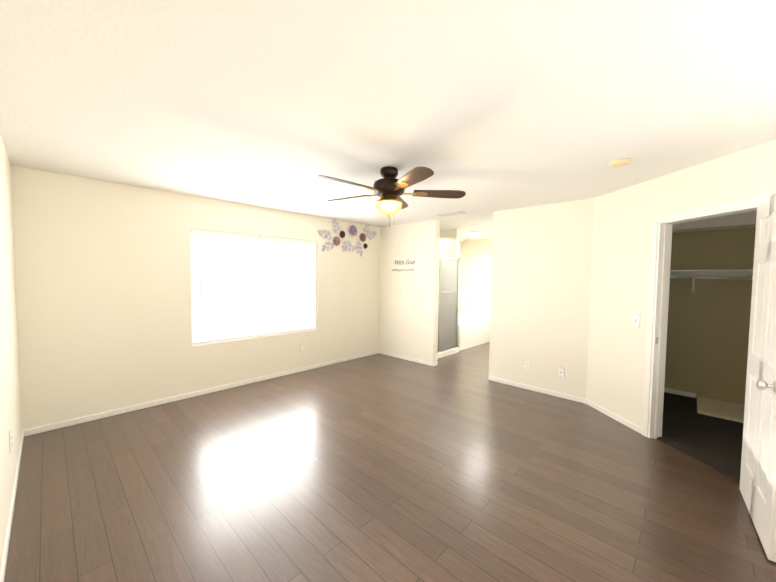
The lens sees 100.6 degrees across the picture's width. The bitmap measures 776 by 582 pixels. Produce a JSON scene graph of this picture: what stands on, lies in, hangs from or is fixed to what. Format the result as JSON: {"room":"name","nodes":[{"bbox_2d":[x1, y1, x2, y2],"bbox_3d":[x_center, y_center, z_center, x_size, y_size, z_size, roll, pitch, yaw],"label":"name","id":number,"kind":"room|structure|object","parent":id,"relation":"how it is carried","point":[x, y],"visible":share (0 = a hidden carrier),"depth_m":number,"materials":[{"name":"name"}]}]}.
{"room":"empty bedroom","nodes":[
{"label":"empty bedroom","id":0,"kind":"room"},
{"bbox_2d":[0,135,21,567],"bbox_3d":[-1.404,0.222,0.989,5.733,2.440,0.120,3,4,43],"label":"wall","id":1,"kind":"structure","parent":0,"point":[10,409],"depth_m":2.20,"materials":[{"name":"white paint"}]},
{"bbox_2d":[9,431,11,452],"bbox_3d":[-2.454,0.980,2.098,0.082,0.128,0.008,3,4,43],"label":"electrical outlet","id":2,"kind":"object","parent":1,"relation":"attached to","point":[10,439],"visible":1,"depth_m":2.07,"materials":[{"name":"white plastic"}]},
{"bbox_2d":[0,431,23,581],"bbox_3d":[-1.357,1.411,1.078,5.453,0.058,0.011,3,4,43],"label":"baseboard","id":3,"kind":"structure","parent":1,"relation":"attached to","point":[5,551],"depth_m":1.91,"materials":[{"name":"white wood"}]},
{"bbox_2d":[11,165,379,430],"bbox_3d":[-0.736,0.010,5.747,0.160,2.440,7.720,3,4,43],"label":"wall","id":4,"kind":"structure","parent":0,"point":[103,292],"depth_m":3.49,"materials":[{"name":"white paint"}]},
{"bbox_2d":[23,350,378,436],"bbox_3d":[-1.757,1.244,4.612,0.011,0.058,4.605,3,4,43],"label":"baseboard","id":5,"kind":"structure","parent":4,"relation":"attached to","point":[40,429],"depth_m":3.77,"materials":[{"name":"white wood"}]},
{"bbox_2d":[191,237,313,333],"bbox_3d":[-1.845,-0.062,4.630,0.055,1.431,1.803,3,4,43],"label":"window","id":6,"kind":"structure","parent":4,"relation":"in","point":[244,256],"depth_m":4.53,"materials":[{"name":"white glass"}]},
{"bbox_2d":[190,229,316,345],"bbox_3d":[-1.787,-0.060,4.575,0.085,1.425,1.791,3,4,43],"label":"window blinds","id":7,"kind":"object","parent":6,"relation":"attached to","point":[225,303],"visible":0.9,"depth_m":4.44,"materials":[{"name":"white"}]},
{"bbox_2d":[192,329,316,346],"bbox_3d":[-1.799,0.652,4.611,0.093,0.008,1.801,3,4,43],"label":"window sill","id":8,"kind":"structure","parent":4,"relation":"attached to","point":[250,338],"depth_m":4.44,"materials":[{"name":"white wood"}]},
{"bbox_2d":[300,343,303,351],"bbox_3d":[-1.340,0.887,5.035,0.008,0.128,0.082,3,4,43],"label":"outlet","id":9,"kind":"object","parent":4,"relation":"attached to","point":[301,347],"visible":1,"depth_m":5.03,"materials":[{"name":"white plastic"}]},
{"bbox_2d":[318,219,376,256],"bbox_3d":[-0.640,-0.923,5.605,0.097,0.640,1.327,3,4,43],"label":"art","id":10,"kind":"object","parent":4,"relation":"attached to","point":[353,231],"visible":0.94,"depth_m":5.59,"materials":[{"name":"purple paper"}]},
{"bbox_2d":[0,0,775,240],"bbox_3d":[1.258,-1.147,3.738,6.103,0.100,8.200,3,4,43],"label":"ceiling","id":11,"kind":"structure","parent":0,"point":[488,107],"depth_m":1.68,"materials":[{"name":"white paint"}]},
{"bbox_2d":[318,166,465,226],"bbox_3d":[-0.033,-0.812,2.821,1.313,0.513,1.290,3,4,43],"label":"ceiling fan","id":12,"kind":"object","parent":11,"relation":"hanging from","point":[388,188],"visible":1,"depth_m":2.75,"materials":[{"name":"brown wood"}]},
{"bbox_2d":[437,211,465,216],"bbox_3d":[0.938,-1.144,4.800,0.440,0.010,0.160,3,4,43],"label":"ceiling vent","id":13,"kind":"object","parent":11,"relation":"in","point":[452,213],"visible":0.98,"depth_m":4.77,"materials":[{"name":"grey metal"}]},
{"bbox_2d":[466,231,480,236],"bbox_3d":[1.781,-1.181,6.753,0.310,0.096,0.310,3,4,43],"label":"recessed light","id":14,"kind":"object","parent":11,"relation":"in","point":[473,233],"visible":1,"depth_m":6.65,"materials":[{"name":"silver metal"}]},
{"bbox_2d":[609,158,629,166],"bbox_3d":[1.851,-1.020,2.577,0.136,0.032,0.136,3,4,43],"label":"smoke detector","id":15,"kind":"object","parent":11,"relation":"attached to","point":[620,162],"visible":0.98,"depth_m":2.54,"materials":[{"name":"beige plastic"}]},
{"bbox_2d":[4,342,775,581],"bbox_3d":[1.230,1.390,3.855,6.103,0.100,8.200,3,4,43],"label":"floor","id":16,"kind":"structure","parent":0,"point":[459,466],"depth_m":2.24,"materials":[{"name":"laminate"}]},
{"bbox_2d":[458,314,489,350],"bbox_3d":[1.675,0.859,7.503,0.989,0.637,1.653,3,4,43],"label":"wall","id":17,"kind":"structure","parent":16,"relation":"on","point":[473,330],"depth_m":7.05,"materials":[{"name":"white paint"}]},
{"bbox_2d":[437,240,461,352],"bbox_3d":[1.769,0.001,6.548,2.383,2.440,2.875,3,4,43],"label":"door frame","id":18,"kind":"structure","parent":0,"point":[460,243],"depth_m":8.36,"materials":[{"name":"white paint"}]},
{"bbox_2d":[439,229,459,257],"bbox_3d":[1.012,-0.017,6.751,0.992,2.440,0.100,3,4,43],"label":"wall","id":19,"kind":"structure","parent":0,"point":[449,244],"depth_m":6.44,"materials":[{"name":"white paint"}]},
{"bbox_2d":[437,256,459,358],"bbox_3d":[1.028,0.299,6.050,0.118,1.875,1.107,3,4,43],"label":"shower door","id":20,"kind":"structure","parent":19,"relation":"attached to","point":[448,302],"depth_m":6.17,"materials":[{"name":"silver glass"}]},
{"bbox_2d":[460,238,491,316],"bbox_3d":[2.841,-0.035,7.594,2.503,2.440,0.120,3,4,43],"label":"wall","id":21,"kind":"structure","parent":0,"point":[476,262],"depth_m":8.09,"materials":[{"name":"white paint"}]},
{"bbox_2d":[468,301,473,307],"bbox_3d":[2.103,0.353,8.182,0.170,0.176,0.058,3,4,43],"label":"valve","id":22,"kind":"object","parent":21,"relation":"attached to","point":[471,304],"visible":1,"depth_m":8.17,"materials":[{"name":"silver metal"}]},
{"bbox_2d":[379,198,593,398],"bbox_3d":[1.197,0.065,5.029,3.640,2.440,0.120,3,4,43],"label":"wall","id":23,"kind":"structure","parent":0,"point":[540,284],"depth_m":4.38,"materials":[{"name":"white paint"}]},
{"bbox_2d":[395,260,414,264],"bbox_3d":[0.301,-0.514,5.771,0.473,0.080,0.002,3,4,43],"label":"sign","id":24,"kind":"object","parent":23,"relation":"attached to","point":[397,262],"visible":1,"depth_m":5.80,"materials":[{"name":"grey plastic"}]},
{"bbox_2d":[379,350,432,365],"bbox_3d":[0.285,1.210,5.842,1.289,0.058,0.011,3,4,43],"label":"baseboard","id":25,"kind":"structure","parent":23,"relation":"attached to","point":[407,358],"depth_m":5.78,"materials":[{"name":"white wood"}]},
{"bbox_2d":[524,360,529,370],"bbox_3d":[1.871,1.005,4.337,0.082,0.128,0.008,3,4,43],"label":"electrical outlet","id":26,"kind":"object","parent":23,"relation":"attached to","point":[526,365],"visible":1,"depth_m":4.33,"materials":[{"name":"white plastic"}]},
{"bbox_2d":[557,367,564,377],"bbox_3d":[2.174,1.021,4.051,0.082,0.128,0.009,3,4,43],"label":"electrical outlet","id":27,"kind":"object","parent":23,"relation":"attached to","point":[561,372],"visible":1,"depth_m":4.05,"materials":[{"name":"white plastic"}]},
{"bbox_2d":[488,376,641,433],"bbox_3d":[1.969,1.317,3.901,1.851,0.058,0.523,3,4,43],"label":"baseboard","id":28,"kind":"structure","parent":23,"relation":"attached to","point":[550,392],"depth_m":3.95,"materials":[{"name":"white wood"}]},
{"bbox_2d":[586,140,775,427],"bbox_3d":[2.594,0.193,2.571,0.120,2.440,2.529,0,3,-6],"label":"wall","id":29,"kind":"structure","parent":0,"point":[621,251],"depth_m":3.24,"materials":[{"name":"white paint"}]},
{"bbox_2d":[632,314,639,327],"bbox_3d":[2.460,0.293,3.194,0.064,0.128,0.055,3,4,43],"label":"light switch","id":30,"kind":"object","parent":29,"relation":"attached to","point":[636,321],"visible":1,"depth_m":3.19,"materials":[{"name":"white plastic"}]},
{"bbox_2d":[642,193,773,438],"bbox_3d":[2.580,0.368,2.633,0.138,2.085,0.890,0,3,-6],"label":"door frame","id":31,"kind":"structure","parent":29,"relation":"attached to","point":[658,304],"depth_m":2.99,"materials":[{"name":"white wood"}]},
{"bbox_2d":[739,192,775,561],"bbox_3d":[2.299,0.423,1.960,0.171,2.005,0.767,3,3,39],"label":"closet door","id":32,"kind":"structure","parent":29,"relation":"in","point":[757,488],"depth_m":1.95,"materials":[{"name":"white wood"}]},
{"bbox_2d":[657,392,743,482],"bbox_3d":[2.594,1.368,3.439,2.942,0.012,2.666,3,4,43],"label":"floor","id":33,"kind":"structure","parent":0,"point":[715,443],"depth_m":3.08,"materials":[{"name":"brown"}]},
{"bbox_2d":[697,396,744,422],"bbox_3d":[4.018,1.365,3.503,0.950,0.045,0.617,3,4,43],"label":"step","id":34,"kind":"structure","parent":33,"relation":"on","point":[727,410],"depth_m":3.63,"materials":[{"name":"beige paint"}]},
{"bbox_2d":[664,227,755,404],"bbox_3d":[3.567,0.120,4.397,3.190,2.440,0.120,3,4,43],"label":"wall","id":35,"kind":"structure","parent":0,"point":[708,328],"depth_m":3.95,"materials":[{"name":"beige paint"}]},
{"bbox_2d":[664,388,695,397],"bbox_3d":[3.157,1.286,4.736,1.980,0.070,0.011,3,4,43],"label":"baseboard","id":36,"kind":"structure","parent":35,"relation":"attached to","point":[679,392],"depth_m":4.15,"materials":[{"name":"white wood"}]},
{"bbox_2d":[670,270,752,291],"bbox_3d":[3.412,-0.134,4.231,2.928,0.278,0.318,3,4,43],"label":"closet shelf","id":37,"kind":"object","parent":35,"relation":"attached to","point":[693,275],"visible":0.23,"depth_m":3.84,"materials":[{"name":"white"}]},
{"bbox_2d":[672,211,756,232],"bbox_3d":[3.428,-0.926,4.189,2.950,0.334,0.320,3,4,43],"label":"ceiling","id":38,"kind":"structure","parent":0,"point":[742,220],"depth_m":3.67,"materials":[{"name":"white paint"}]}
]}

